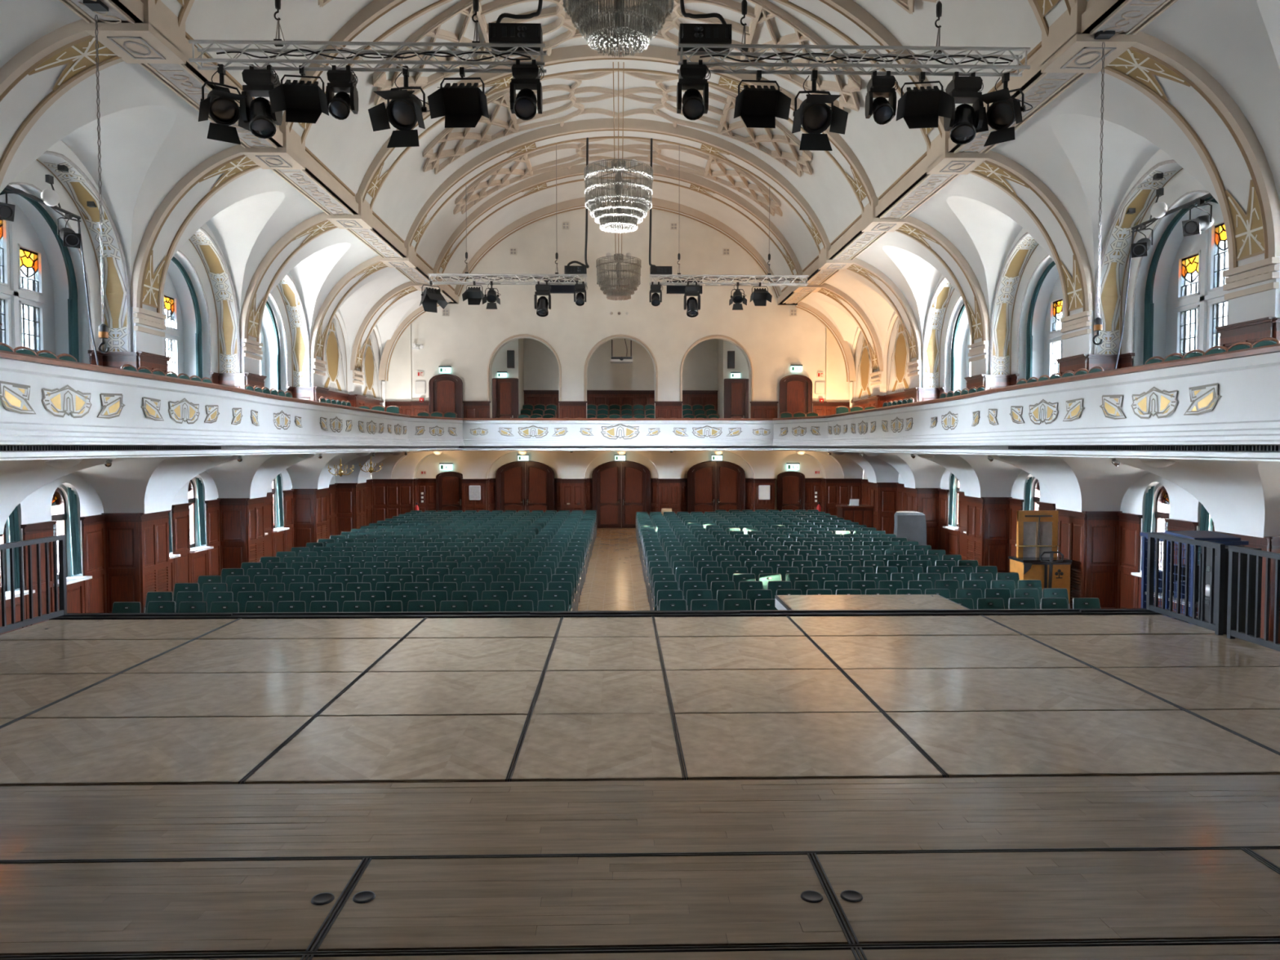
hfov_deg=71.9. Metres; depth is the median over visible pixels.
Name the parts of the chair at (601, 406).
backrest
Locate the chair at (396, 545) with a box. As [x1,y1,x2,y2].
[386,542,404,551]
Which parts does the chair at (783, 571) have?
edge frame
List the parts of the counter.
panel, panel, panel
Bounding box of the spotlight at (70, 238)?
[57,212,80,248]
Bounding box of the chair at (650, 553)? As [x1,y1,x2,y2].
[645,550,665,587]
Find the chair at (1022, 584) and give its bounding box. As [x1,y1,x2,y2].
[1017,579,1042,604]
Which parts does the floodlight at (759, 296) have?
barn door, barn door, barn door, barn door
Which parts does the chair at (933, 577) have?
edge frame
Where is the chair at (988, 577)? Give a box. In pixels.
[969,572,992,588]
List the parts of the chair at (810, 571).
edge frame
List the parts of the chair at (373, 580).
edge frame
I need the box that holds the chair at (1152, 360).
[1144,355,1163,364]
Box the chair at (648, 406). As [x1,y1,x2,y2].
[644,404,654,410]
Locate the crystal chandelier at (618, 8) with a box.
[571,0,665,39]
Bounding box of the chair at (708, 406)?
[703,404,715,413]
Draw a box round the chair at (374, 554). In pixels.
[364,551,384,561]
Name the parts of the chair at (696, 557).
edge frame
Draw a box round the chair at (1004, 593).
[984,588,1010,608]
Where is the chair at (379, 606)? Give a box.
[373,600,402,612]
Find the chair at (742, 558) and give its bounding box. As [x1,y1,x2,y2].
[738,555,758,566]
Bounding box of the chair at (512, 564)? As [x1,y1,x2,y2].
[509,561,530,574]
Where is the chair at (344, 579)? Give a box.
[334,574,358,591]
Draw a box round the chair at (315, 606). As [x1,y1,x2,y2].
[309,600,337,612]
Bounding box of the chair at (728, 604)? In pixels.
[723,599,751,610]
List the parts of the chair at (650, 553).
leg, backrest, edge frame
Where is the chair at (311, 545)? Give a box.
[306,542,323,551]
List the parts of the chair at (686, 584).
edge frame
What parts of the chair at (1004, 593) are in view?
edge frame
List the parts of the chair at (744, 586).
edge frame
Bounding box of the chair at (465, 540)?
[454,538,471,546]
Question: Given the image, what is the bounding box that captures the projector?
[610,338,632,363]
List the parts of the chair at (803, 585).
edge frame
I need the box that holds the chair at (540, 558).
[537,555,557,568]
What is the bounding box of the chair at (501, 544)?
[487,542,504,551]
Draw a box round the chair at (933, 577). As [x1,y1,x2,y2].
[917,573,941,588]
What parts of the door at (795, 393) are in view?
panel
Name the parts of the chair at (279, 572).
edge frame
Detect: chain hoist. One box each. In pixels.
[273,0,287,48]
[464,220,468,273]
[471,0,481,50]
[555,144,558,274]
[677,253,680,274]
[740,0,748,51]
[767,191,771,275]
[933,0,942,53]
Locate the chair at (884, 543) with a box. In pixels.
[881,541,898,550]
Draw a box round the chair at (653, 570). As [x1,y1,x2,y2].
[649,567,672,610]
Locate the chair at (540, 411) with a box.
[532,408,543,417]
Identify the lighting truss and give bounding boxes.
[188,40,546,73]
[427,273,586,284]
[649,274,808,286]
[676,43,1031,76]
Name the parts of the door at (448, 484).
panel, panel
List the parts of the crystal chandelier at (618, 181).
stem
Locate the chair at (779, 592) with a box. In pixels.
[776,589,801,595]
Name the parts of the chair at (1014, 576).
edge frame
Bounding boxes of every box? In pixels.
[57,164,68,171]
[86,200,97,207]
[488,22,542,51]
[564,265,586,274]
[649,266,671,274]
[678,23,731,51]
[1126,208,1135,213]
[1152,173,1163,179]
[1154,570,1162,592]
[1173,564,1185,595]
[1173,580,1185,598]
[1188,564,1199,601]
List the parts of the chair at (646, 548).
leg, backrest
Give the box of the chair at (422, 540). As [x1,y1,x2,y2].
[415,538,431,546]
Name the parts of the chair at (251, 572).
edge frame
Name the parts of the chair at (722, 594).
edge frame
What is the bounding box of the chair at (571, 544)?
[568,542,586,576]
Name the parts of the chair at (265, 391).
backrest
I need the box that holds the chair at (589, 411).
[586,408,596,417]
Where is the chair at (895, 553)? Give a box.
[884,550,903,559]
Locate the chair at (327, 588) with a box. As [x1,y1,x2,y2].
[317,582,342,600]
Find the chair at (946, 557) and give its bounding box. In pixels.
[942,554,962,565]
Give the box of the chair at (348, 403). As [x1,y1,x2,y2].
[346,400,351,406]
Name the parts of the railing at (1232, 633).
post, rail, rail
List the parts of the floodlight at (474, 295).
barn door, barn door, barn door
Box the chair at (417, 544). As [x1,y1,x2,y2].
[406,542,424,551]
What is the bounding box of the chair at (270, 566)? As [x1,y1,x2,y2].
[265,562,287,574]
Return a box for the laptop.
[847,498,859,506]
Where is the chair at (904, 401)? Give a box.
[902,398,907,404]
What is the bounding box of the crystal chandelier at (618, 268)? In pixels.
[595,162,640,293]
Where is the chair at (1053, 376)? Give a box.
[1048,373,1062,379]
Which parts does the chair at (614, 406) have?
backrest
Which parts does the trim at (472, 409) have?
panel frame, cornice, panel, cornice, panel frame, panel, panel, panel frame, cornice, panel, panel, panel, panel, panel, panel frame, cornice, panel, panel, panel, panel, panel frame, cornice, panel, panel, panel, panel, panel frame, cornice, panel, panel, panel, panel, panel, panel frame, cornice, panel, panel, panel frame, cornice, panel, panel frame, cornice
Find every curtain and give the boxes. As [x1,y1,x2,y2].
[0,187,20,195]
[8,506,19,589]
[18,190,79,362]
[67,486,81,575]
[168,511,172,552]
[171,256,202,379]
[196,477,205,545]
[265,300,280,391]
[276,474,283,526]
[948,473,955,524]
[951,302,964,392]
[1024,476,1031,510]
[1026,260,1055,380]
[1141,485,1154,570]
[1142,198,1197,364]
[1197,195,1218,204]
[1197,504,1210,564]
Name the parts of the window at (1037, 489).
frame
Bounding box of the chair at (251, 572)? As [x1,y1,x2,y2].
[246,568,269,582]
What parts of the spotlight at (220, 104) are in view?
barn door, barn door, barn door, barn door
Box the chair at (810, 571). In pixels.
[801,566,823,580]
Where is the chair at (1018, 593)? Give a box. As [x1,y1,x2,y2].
[1013,588,1040,608]
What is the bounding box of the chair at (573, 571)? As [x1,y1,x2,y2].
[555,567,577,610]
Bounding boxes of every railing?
[0,534,66,633]
[1146,532,1225,635]
[1226,545,1279,651]
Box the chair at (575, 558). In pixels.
[560,555,581,595]
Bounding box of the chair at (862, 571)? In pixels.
[852,566,873,580]
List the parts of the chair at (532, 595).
edge frame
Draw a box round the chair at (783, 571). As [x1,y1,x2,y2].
[777,566,799,581]
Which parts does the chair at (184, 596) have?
edge frame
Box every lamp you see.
[44,458,83,468]
[207,455,232,462]
[297,453,316,458]
[355,452,370,456]
[390,451,403,455]
[412,342,423,349]
[432,451,442,454]
[517,451,527,454]
[616,451,626,454]
[713,451,723,454]
[795,451,805,454]
[832,451,844,455]
[863,452,878,456]
[916,453,934,458]
[997,455,1021,462]
[1139,457,1175,467]
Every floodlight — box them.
[268,65,328,123]
[419,280,447,312]
[427,66,488,128]
[462,280,484,305]
[733,70,791,128]
[750,282,772,306]
[896,71,954,128]
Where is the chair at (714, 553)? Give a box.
[711,550,729,560]
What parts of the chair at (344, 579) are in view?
edge frame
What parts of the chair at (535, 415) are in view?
backrest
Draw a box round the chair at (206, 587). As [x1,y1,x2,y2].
[201,582,227,601]
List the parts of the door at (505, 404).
panel, panel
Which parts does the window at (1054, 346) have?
pane, pane, pane, pane, pane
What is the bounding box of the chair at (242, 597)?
[236,591,264,612]
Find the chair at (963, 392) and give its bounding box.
[960,388,968,395]
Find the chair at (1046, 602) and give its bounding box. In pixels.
[1040,597,1068,608]
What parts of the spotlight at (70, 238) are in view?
gel frame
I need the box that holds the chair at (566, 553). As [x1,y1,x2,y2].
[563,551,582,591]
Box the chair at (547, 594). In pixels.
[542,590,568,611]
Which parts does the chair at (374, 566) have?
edge frame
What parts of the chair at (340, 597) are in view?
edge frame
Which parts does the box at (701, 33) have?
carry handle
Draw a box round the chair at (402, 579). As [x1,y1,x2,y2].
[389,574,413,591]
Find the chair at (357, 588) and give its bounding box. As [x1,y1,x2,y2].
[346,582,371,600]
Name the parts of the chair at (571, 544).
backrest, leg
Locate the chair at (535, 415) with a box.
[529,413,542,417]
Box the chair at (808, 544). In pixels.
[803,541,820,550]
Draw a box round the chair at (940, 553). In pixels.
[927,549,946,559]
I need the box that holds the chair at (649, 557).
[646,555,666,598]
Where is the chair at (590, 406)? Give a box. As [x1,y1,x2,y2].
[586,404,596,413]
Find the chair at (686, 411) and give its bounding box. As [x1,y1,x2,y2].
[682,408,693,417]
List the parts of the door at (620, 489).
panel, panel, panel, panel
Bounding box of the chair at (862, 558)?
[852,555,871,566]
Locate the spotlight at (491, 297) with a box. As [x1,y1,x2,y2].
[481,280,500,309]
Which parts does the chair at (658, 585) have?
edge frame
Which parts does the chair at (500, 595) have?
edge frame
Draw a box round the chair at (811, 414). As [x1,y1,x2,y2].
[805,412,818,416]
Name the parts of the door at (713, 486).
panel, panel, panel, panel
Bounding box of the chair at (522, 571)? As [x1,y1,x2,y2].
[504,567,526,582]
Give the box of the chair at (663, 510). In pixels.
[661,508,671,515]
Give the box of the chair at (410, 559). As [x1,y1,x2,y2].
[399,555,418,567]
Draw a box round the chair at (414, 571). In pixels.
[400,567,423,582]
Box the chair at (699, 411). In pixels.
[693,408,705,417]
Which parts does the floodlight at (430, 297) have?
barn door, barn door, barn door, barn door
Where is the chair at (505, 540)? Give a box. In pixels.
[493,537,510,546]
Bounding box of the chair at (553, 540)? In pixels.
[551,537,568,551]
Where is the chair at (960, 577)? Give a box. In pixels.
[943,573,966,588]
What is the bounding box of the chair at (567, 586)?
[547,582,572,611]
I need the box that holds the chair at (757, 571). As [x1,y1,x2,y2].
[751,566,773,581]
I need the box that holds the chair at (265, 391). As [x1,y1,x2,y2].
[262,386,271,394]
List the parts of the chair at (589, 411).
backrest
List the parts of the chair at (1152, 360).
backrest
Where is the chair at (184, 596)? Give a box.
[175,591,203,613]
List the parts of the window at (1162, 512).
sill, frame, leaded glass, leaded glass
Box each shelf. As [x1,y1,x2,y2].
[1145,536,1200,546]
[1145,591,1198,607]
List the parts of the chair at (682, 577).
edge frame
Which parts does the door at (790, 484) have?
panel, panel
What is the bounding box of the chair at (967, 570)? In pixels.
[951,565,973,580]
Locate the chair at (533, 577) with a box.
[524,573,547,590]
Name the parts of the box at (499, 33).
carry handle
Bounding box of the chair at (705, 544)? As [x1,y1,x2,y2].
[703,542,720,550]
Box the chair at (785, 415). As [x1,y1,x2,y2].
[779,412,792,417]
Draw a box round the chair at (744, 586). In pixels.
[738,581,763,599]
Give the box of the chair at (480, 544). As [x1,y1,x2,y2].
[467,542,484,551]
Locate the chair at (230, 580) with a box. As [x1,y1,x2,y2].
[225,575,249,591]
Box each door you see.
[428,373,462,417]
[435,471,462,511]
[492,377,518,417]
[495,460,554,511]
[591,460,650,528]
[686,460,745,514]
[724,377,748,417]
[777,471,804,511]
[778,374,812,417]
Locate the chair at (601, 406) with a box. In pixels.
[597,404,608,417]
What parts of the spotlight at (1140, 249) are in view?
gel frame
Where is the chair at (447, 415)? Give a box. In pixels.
[444,411,456,417]
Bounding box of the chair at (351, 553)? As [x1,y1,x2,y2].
[343,551,362,562]
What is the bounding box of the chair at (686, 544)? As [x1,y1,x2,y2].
[683,542,701,551]
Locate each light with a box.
[240,64,282,138]
[325,65,358,119]
[509,59,543,119]
[533,281,551,316]
[573,281,587,306]
[588,0,599,18]
[648,281,662,306]
[676,59,711,119]
[684,281,701,317]
[865,71,897,124]
[943,71,983,144]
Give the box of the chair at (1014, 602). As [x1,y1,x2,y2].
[1008,597,1035,608]
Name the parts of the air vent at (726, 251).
plate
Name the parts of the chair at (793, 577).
edge frame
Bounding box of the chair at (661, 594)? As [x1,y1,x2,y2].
[656,589,683,610]
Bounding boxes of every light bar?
[4,174,99,365]
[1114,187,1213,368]
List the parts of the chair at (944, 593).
edge frame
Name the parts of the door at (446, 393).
panel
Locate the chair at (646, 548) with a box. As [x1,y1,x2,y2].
[644,546,662,584]
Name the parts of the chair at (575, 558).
backrest, leg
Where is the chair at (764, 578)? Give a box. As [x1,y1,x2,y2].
[758,573,782,589]
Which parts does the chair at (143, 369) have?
backrest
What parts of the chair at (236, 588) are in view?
edge frame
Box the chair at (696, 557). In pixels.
[693,555,712,567]
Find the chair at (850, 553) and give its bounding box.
[841,550,860,559]
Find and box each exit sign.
[439,365,451,373]
[439,462,453,470]
[497,371,506,377]
[517,454,528,460]
[614,454,626,460]
[711,453,722,460]
[730,372,740,377]
[786,462,799,470]
[790,364,802,371]
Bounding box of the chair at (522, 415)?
[517,413,529,417]
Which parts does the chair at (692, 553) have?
edge frame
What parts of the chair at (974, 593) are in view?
edge frame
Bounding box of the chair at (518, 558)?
[515,555,535,567]
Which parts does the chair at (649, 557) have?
leg, backrest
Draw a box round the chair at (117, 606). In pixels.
[111,601,141,613]
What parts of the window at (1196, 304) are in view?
pane, pane, pane, pane, pane, pane, pane, pane, pane, pane, pane, pane, pane, pane, pane, pane, pane, pane, pane, pane, pane, pane, pane, pane, pane, pane, pane, pane, pane, pane, pane, pane, pane, pane, pane, pane, pane, pane, pane, pane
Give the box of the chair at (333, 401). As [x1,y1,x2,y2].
[330,398,336,404]
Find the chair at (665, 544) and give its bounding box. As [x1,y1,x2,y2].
[663,542,680,555]
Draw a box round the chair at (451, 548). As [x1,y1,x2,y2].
[440,546,458,555]
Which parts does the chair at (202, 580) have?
edge frame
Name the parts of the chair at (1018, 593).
edge frame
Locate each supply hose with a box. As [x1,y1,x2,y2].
[495,0,542,22]
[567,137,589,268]
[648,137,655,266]
[680,0,726,23]
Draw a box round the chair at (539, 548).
[524,546,542,555]
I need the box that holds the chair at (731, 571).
[725,566,747,581]
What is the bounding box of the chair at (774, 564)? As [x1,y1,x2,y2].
[768,560,788,573]
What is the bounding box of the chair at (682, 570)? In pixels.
[675,566,697,583]
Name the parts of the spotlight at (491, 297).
barn door, barn door, barn door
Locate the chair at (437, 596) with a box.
[420,590,447,611]
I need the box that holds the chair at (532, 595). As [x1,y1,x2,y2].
[511,590,538,611]
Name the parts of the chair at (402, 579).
edge frame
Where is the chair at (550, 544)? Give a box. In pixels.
[547,542,565,555]
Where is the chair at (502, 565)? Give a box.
[484,561,506,574]
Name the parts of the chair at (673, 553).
edge frame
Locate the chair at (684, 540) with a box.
[681,537,697,546]
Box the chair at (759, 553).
[755,550,773,560]
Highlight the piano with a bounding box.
[893,511,926,545]
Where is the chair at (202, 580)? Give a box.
[197,575,222,591]
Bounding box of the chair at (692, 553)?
[689,550,708,560]
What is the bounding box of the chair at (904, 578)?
[890,573,913,588]
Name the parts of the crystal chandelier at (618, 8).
stem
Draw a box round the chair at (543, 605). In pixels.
[537,600,565,611]
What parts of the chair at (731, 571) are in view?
edge frame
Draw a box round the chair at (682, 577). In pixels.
[678,573,702,595]
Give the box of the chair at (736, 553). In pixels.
[733,550,751,560]
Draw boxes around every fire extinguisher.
[414,502,418,510]
[816,502,821,511]
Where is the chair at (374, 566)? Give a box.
[364,561,385,574]
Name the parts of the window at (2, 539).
frame, sill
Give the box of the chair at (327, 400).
[325,397,331,403]
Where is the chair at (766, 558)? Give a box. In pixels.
[760,555,780,566]
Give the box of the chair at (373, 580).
[361,574,385,591]
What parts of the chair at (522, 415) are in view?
backrest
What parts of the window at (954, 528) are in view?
sill, frame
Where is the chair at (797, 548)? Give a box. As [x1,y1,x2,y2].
[790,545,808,555]
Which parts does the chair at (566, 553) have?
backrest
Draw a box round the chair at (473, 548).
[461,546,479,555]
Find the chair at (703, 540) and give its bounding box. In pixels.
[700,537,716,546]
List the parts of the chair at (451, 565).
edge frame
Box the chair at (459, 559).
[445,555,466,568]
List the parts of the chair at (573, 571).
backrest, edge frame, leg, leg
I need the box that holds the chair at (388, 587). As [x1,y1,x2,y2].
[375,582,400,600]
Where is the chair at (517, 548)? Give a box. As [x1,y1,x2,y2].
[502,546,521,555]
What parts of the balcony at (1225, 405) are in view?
hand rail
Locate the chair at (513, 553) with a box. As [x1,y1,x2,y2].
[497,551,516,561]
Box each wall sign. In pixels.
[417,371,423,376]
[420,470,426,475]
[813,470,820,475]
[817,372,823,377]
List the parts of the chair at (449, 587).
edge frame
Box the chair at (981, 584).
[962,580,986,598]
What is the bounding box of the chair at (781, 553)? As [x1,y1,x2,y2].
[776,550,795,560]
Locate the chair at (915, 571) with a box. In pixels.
[901,566,923,580]
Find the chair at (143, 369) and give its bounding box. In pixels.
[137,366,151,373]
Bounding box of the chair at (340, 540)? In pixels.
[337,538,355,546]
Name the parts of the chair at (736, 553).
edge frame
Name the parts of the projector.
hanging rod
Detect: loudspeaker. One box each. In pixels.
[506,350,514,368]
[543,280,578,293]
[666,280,702,293]
[727,351,734,368]
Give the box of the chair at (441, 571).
[426,567,448,582]
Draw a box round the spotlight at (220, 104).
[198,63,250,144]
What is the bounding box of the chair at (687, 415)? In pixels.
[683,413,694,417]
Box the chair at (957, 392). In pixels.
[953,389,961,396]
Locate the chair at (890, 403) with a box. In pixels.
[887,400,892,406]
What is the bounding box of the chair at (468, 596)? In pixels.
[451,590,478,611]
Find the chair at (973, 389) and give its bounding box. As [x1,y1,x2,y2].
[968,386,977,393]
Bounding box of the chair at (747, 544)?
[743,541,760,550]
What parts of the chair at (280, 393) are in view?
backrest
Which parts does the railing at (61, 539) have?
rail, rail, post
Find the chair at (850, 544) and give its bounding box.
[842,541,859,550]
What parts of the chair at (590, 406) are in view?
backrest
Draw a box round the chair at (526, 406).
[522,404,533,413]
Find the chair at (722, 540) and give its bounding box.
[720,537,736,546]
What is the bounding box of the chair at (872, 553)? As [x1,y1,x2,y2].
[862,550,881,560]
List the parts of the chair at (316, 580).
edge frame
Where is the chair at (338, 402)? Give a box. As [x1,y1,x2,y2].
[336,399,342,404]
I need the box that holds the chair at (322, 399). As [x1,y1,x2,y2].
[318,396,325,402]
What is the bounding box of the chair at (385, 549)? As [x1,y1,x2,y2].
[376,546,395,555]
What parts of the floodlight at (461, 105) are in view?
barn door, barn door, barn door, barn door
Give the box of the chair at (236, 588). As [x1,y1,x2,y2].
[231,582,256,601]
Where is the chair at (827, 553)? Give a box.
[820,550,839,560]
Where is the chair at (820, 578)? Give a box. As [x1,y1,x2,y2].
[812,573,835,589]
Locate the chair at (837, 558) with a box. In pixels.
[829,555,849,566]
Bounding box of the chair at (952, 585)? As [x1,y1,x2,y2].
[934,580,959,598]
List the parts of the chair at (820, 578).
edge frame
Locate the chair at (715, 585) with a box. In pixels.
[710,581,735,599]
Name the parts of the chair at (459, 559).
edge frame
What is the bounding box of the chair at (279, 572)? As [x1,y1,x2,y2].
[271,568,294,582]
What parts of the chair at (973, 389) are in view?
backrest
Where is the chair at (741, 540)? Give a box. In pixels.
[738,537,755,546]
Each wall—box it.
[0,0,439,591]
[372,205,853,514]
[795,0,1279,573]
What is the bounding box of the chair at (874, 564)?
[863,560,884,573]
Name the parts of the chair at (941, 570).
edge frame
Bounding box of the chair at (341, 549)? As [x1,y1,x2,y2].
[334,546,352,555]
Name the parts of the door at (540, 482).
panel, panel, panel, panel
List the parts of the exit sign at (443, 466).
rail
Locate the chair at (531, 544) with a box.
[528,542,545,551]
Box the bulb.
[638,0,648,19]
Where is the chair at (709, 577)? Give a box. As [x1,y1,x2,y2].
[706,573,728,589]
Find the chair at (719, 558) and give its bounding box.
[715,555,735,567]
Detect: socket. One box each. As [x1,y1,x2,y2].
[311,892,334,905]
[352,890,375,903]
[492,26,494,36]
[502,26,506,36]
[510,26,515,36]
[517,26,522,36]
[521,26,526,36]
[693,26,698,37]
[698,26,702,37]
[706,26,710,37]
[714,26,718,37]
[725,27,728,37]
[800,890,822,902]
[840,889,862,902]
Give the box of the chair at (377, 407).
[371,404,385,411]
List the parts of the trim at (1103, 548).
panel, cornice, panel frame, panel, panel, cornice, panel frame, panel, panel, panel frame, cornice, panel, panel, cornice, panel frame, panel, panel, cornice, panel frame, panel, panel frame, panel, cornice, panel, panel, panel frame, panel, cornice, panel frame, panel, cornice, panel frame, panel, panel, panel, cornice, panel frame, panel, panel frame, panel, panel, cornice, panel, panel, panel frame, cornice, cornice, panel, cornice, panel frame, panel, panel frame, panel, panel, cornice, panel, panel, panel frame, cornice, panel frame, panel, panel, cornice, cornice, panel frame, panel, panel frame, cornice, panel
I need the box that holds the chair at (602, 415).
[596,413,608,417]
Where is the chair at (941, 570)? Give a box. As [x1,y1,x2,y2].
[927,565,948,580]
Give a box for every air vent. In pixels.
[0,445,1279,451]
[144,570,155,601]
[157,567,168,591]
[249,543,256,562]
[257,542,264,562]
[317,526,321,541]
[322,524,326,538]
[357,515,360,528]
[360,515,364,525]
[442,309,448,315]
[510,248,516,254]
[562,222,568,229]
[670,222,677,230]
[723,248,729,255]
[790,309,796,315]
[873,515,876,529]
[967,539,973,559]
[974,542,981,565]
[1070,567,1081,604]
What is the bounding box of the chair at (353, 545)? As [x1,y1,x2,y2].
[346,542,363,551]
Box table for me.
[835,504,874,507]
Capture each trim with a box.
[0,323,384,409]
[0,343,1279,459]
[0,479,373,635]
[58,0,458,303]
[372,478,862,523]
[385,390,849,417]
[487,333,753,401]
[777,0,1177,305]
[850,316,1279,409]
[861,478,1279,650]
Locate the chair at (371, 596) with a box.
[359,591,386,612]
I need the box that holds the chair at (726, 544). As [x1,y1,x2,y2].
[724,542,741,550]
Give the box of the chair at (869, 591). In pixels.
[865,588,890,594]
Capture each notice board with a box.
[415,381,425,393]
[468,485,480,500]
[758,484,769,499]
[815,382,825,394]
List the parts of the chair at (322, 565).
edge frame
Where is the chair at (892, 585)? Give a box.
[878,580,902,594]
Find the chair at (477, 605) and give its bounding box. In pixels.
[471,600,500,611]
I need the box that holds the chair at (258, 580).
[253,574,276,591]
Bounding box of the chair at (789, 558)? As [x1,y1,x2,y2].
[783,555,803,566]
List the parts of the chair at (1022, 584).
edge frame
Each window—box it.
[0,194,55,354]
[0,523,35,599]
[51,487,92,586]
[161,271,184,375]
[169,554,180,559]
[188,480,213,552]
[259,325,265,389]
[271,479,289,532]
[942,479,959,530]
[965,327,970,390]
[1015,479,1039,546]
[1043,275,1064,377]
[1131,486,1169,577]
[1165,201,1228,356]
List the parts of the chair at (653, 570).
leg, backrest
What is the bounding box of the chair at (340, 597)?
[328,591,355,612]
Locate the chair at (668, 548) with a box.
[666,546,684,560]
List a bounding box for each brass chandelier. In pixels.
[327,458,354,476]
[358,456,382,473]
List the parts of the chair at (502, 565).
edge frame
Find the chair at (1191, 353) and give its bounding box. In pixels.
[1182,349,1204,358]
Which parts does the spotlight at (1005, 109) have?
barn door, barn door, barn door, barn door, tilt knob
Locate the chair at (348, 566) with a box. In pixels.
[338,562,359,574]
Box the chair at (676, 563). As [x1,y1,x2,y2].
[672,560,693,574]
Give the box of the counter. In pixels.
[835,504,874,527]
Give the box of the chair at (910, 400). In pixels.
[906,397,914,403]
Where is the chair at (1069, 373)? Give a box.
[1061,370,1074,377]
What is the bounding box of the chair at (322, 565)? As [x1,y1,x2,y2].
[314,561,336,574]
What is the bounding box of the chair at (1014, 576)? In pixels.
[996,572,1019,588]
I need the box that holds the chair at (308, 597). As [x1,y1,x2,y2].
[299,591,325,612]
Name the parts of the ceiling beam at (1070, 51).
ornament panel, edge moulding, ornament panel, edge moulding, ornament panel, edge moulding, ornament panel, edge moulding, ornament panel, edge moulding, ornament panel, edge moulding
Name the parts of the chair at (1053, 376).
backrest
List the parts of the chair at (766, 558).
edge frame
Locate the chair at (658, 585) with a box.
[653,581,678,610]
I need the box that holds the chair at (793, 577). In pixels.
[785,573,808,589]
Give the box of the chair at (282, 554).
[275,551,295,562]
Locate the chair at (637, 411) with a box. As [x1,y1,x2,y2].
[633,408,644,415]
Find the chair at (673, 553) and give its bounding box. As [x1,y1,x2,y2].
[667,550,686,567]
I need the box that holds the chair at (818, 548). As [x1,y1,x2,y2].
[810,545,828,555]
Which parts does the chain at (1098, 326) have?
ceiling plate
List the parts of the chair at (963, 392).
backrest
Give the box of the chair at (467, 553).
[453,551,472,561]
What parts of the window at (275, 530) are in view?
frame, sill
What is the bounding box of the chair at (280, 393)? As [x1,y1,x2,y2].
[277,389,285,396]
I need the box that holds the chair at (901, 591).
[896,588,921,594]
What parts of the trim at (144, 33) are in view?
edge moulding, ornament panel, edge moulding, ornament panel, edge moulding, ornament panel, edge moulding, ornament panel, edge moulding, ornament panel, ornament panel, edge moulding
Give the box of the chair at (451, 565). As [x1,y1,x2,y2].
[436,561,457,574]
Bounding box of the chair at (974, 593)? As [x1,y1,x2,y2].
[955,588,982,608]
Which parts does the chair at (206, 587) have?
edge frame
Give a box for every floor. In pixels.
[0,449,1279,461]
[0,608,1279,959]
[577,528,649,610]
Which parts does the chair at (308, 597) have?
edge frame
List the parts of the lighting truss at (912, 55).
frame, frame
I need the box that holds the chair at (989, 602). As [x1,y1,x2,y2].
[977,597,1004,608]
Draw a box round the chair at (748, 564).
[744,560,765,573]
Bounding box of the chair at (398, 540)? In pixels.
[396,538,413,546]
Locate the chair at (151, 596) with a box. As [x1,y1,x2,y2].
[143,591,173,613]
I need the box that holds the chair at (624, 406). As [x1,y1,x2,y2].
[621,404,631,409]
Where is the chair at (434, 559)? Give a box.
[421,555,441,568]
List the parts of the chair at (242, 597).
edge frame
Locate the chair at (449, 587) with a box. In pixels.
[432,582,457,600]
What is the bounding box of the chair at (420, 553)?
[408,551,428,561]
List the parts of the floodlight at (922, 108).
barn door, barn door, barn door, barn door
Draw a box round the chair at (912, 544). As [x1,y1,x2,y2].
[902,541,919,550]
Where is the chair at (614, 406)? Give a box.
[608,404,620,410]
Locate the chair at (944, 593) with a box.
[924,588,950,598]
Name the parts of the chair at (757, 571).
edge frame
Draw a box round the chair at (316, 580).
[307,574,331,591]
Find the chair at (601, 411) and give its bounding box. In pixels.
[596,408,608,415]
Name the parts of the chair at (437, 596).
edge frame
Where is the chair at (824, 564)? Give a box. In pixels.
[816,560,836,573]
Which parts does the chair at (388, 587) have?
edge frame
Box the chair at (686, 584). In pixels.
[683,581,707,600]
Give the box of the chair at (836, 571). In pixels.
[826,566,848,580]
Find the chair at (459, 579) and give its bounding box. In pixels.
[443,574,466,591]
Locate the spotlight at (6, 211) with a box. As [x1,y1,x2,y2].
[0,189,15,221]
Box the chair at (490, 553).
[475,551,494,561]
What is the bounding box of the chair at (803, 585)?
[794,580,818,595]
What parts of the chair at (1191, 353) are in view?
backrest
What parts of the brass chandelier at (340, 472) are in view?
stem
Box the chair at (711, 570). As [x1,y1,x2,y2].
[701,566,723,581]
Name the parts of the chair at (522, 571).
edge frame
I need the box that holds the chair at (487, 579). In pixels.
[469,574,493,590]
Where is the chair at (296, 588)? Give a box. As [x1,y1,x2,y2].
[288,582,314,600]
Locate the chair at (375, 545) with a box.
[366,542,384,551]
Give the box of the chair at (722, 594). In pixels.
[716,589,742,610]
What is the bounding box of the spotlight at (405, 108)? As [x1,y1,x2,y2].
[368,66,429,147]
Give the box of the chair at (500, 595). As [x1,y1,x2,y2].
[481,590,507,611]
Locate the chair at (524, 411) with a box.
[520,408,531,416]
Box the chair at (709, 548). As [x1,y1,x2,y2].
[706,546,724,555]
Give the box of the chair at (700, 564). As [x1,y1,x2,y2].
[697,560,718,573]
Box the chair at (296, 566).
[290,561,312,574]
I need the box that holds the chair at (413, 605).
[407,600,435,611]
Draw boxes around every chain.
[83,0,109,353]
[1092,30,1115,345]
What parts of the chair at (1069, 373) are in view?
backrest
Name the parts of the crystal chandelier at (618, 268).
stem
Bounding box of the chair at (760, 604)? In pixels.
[754,599,777,609]

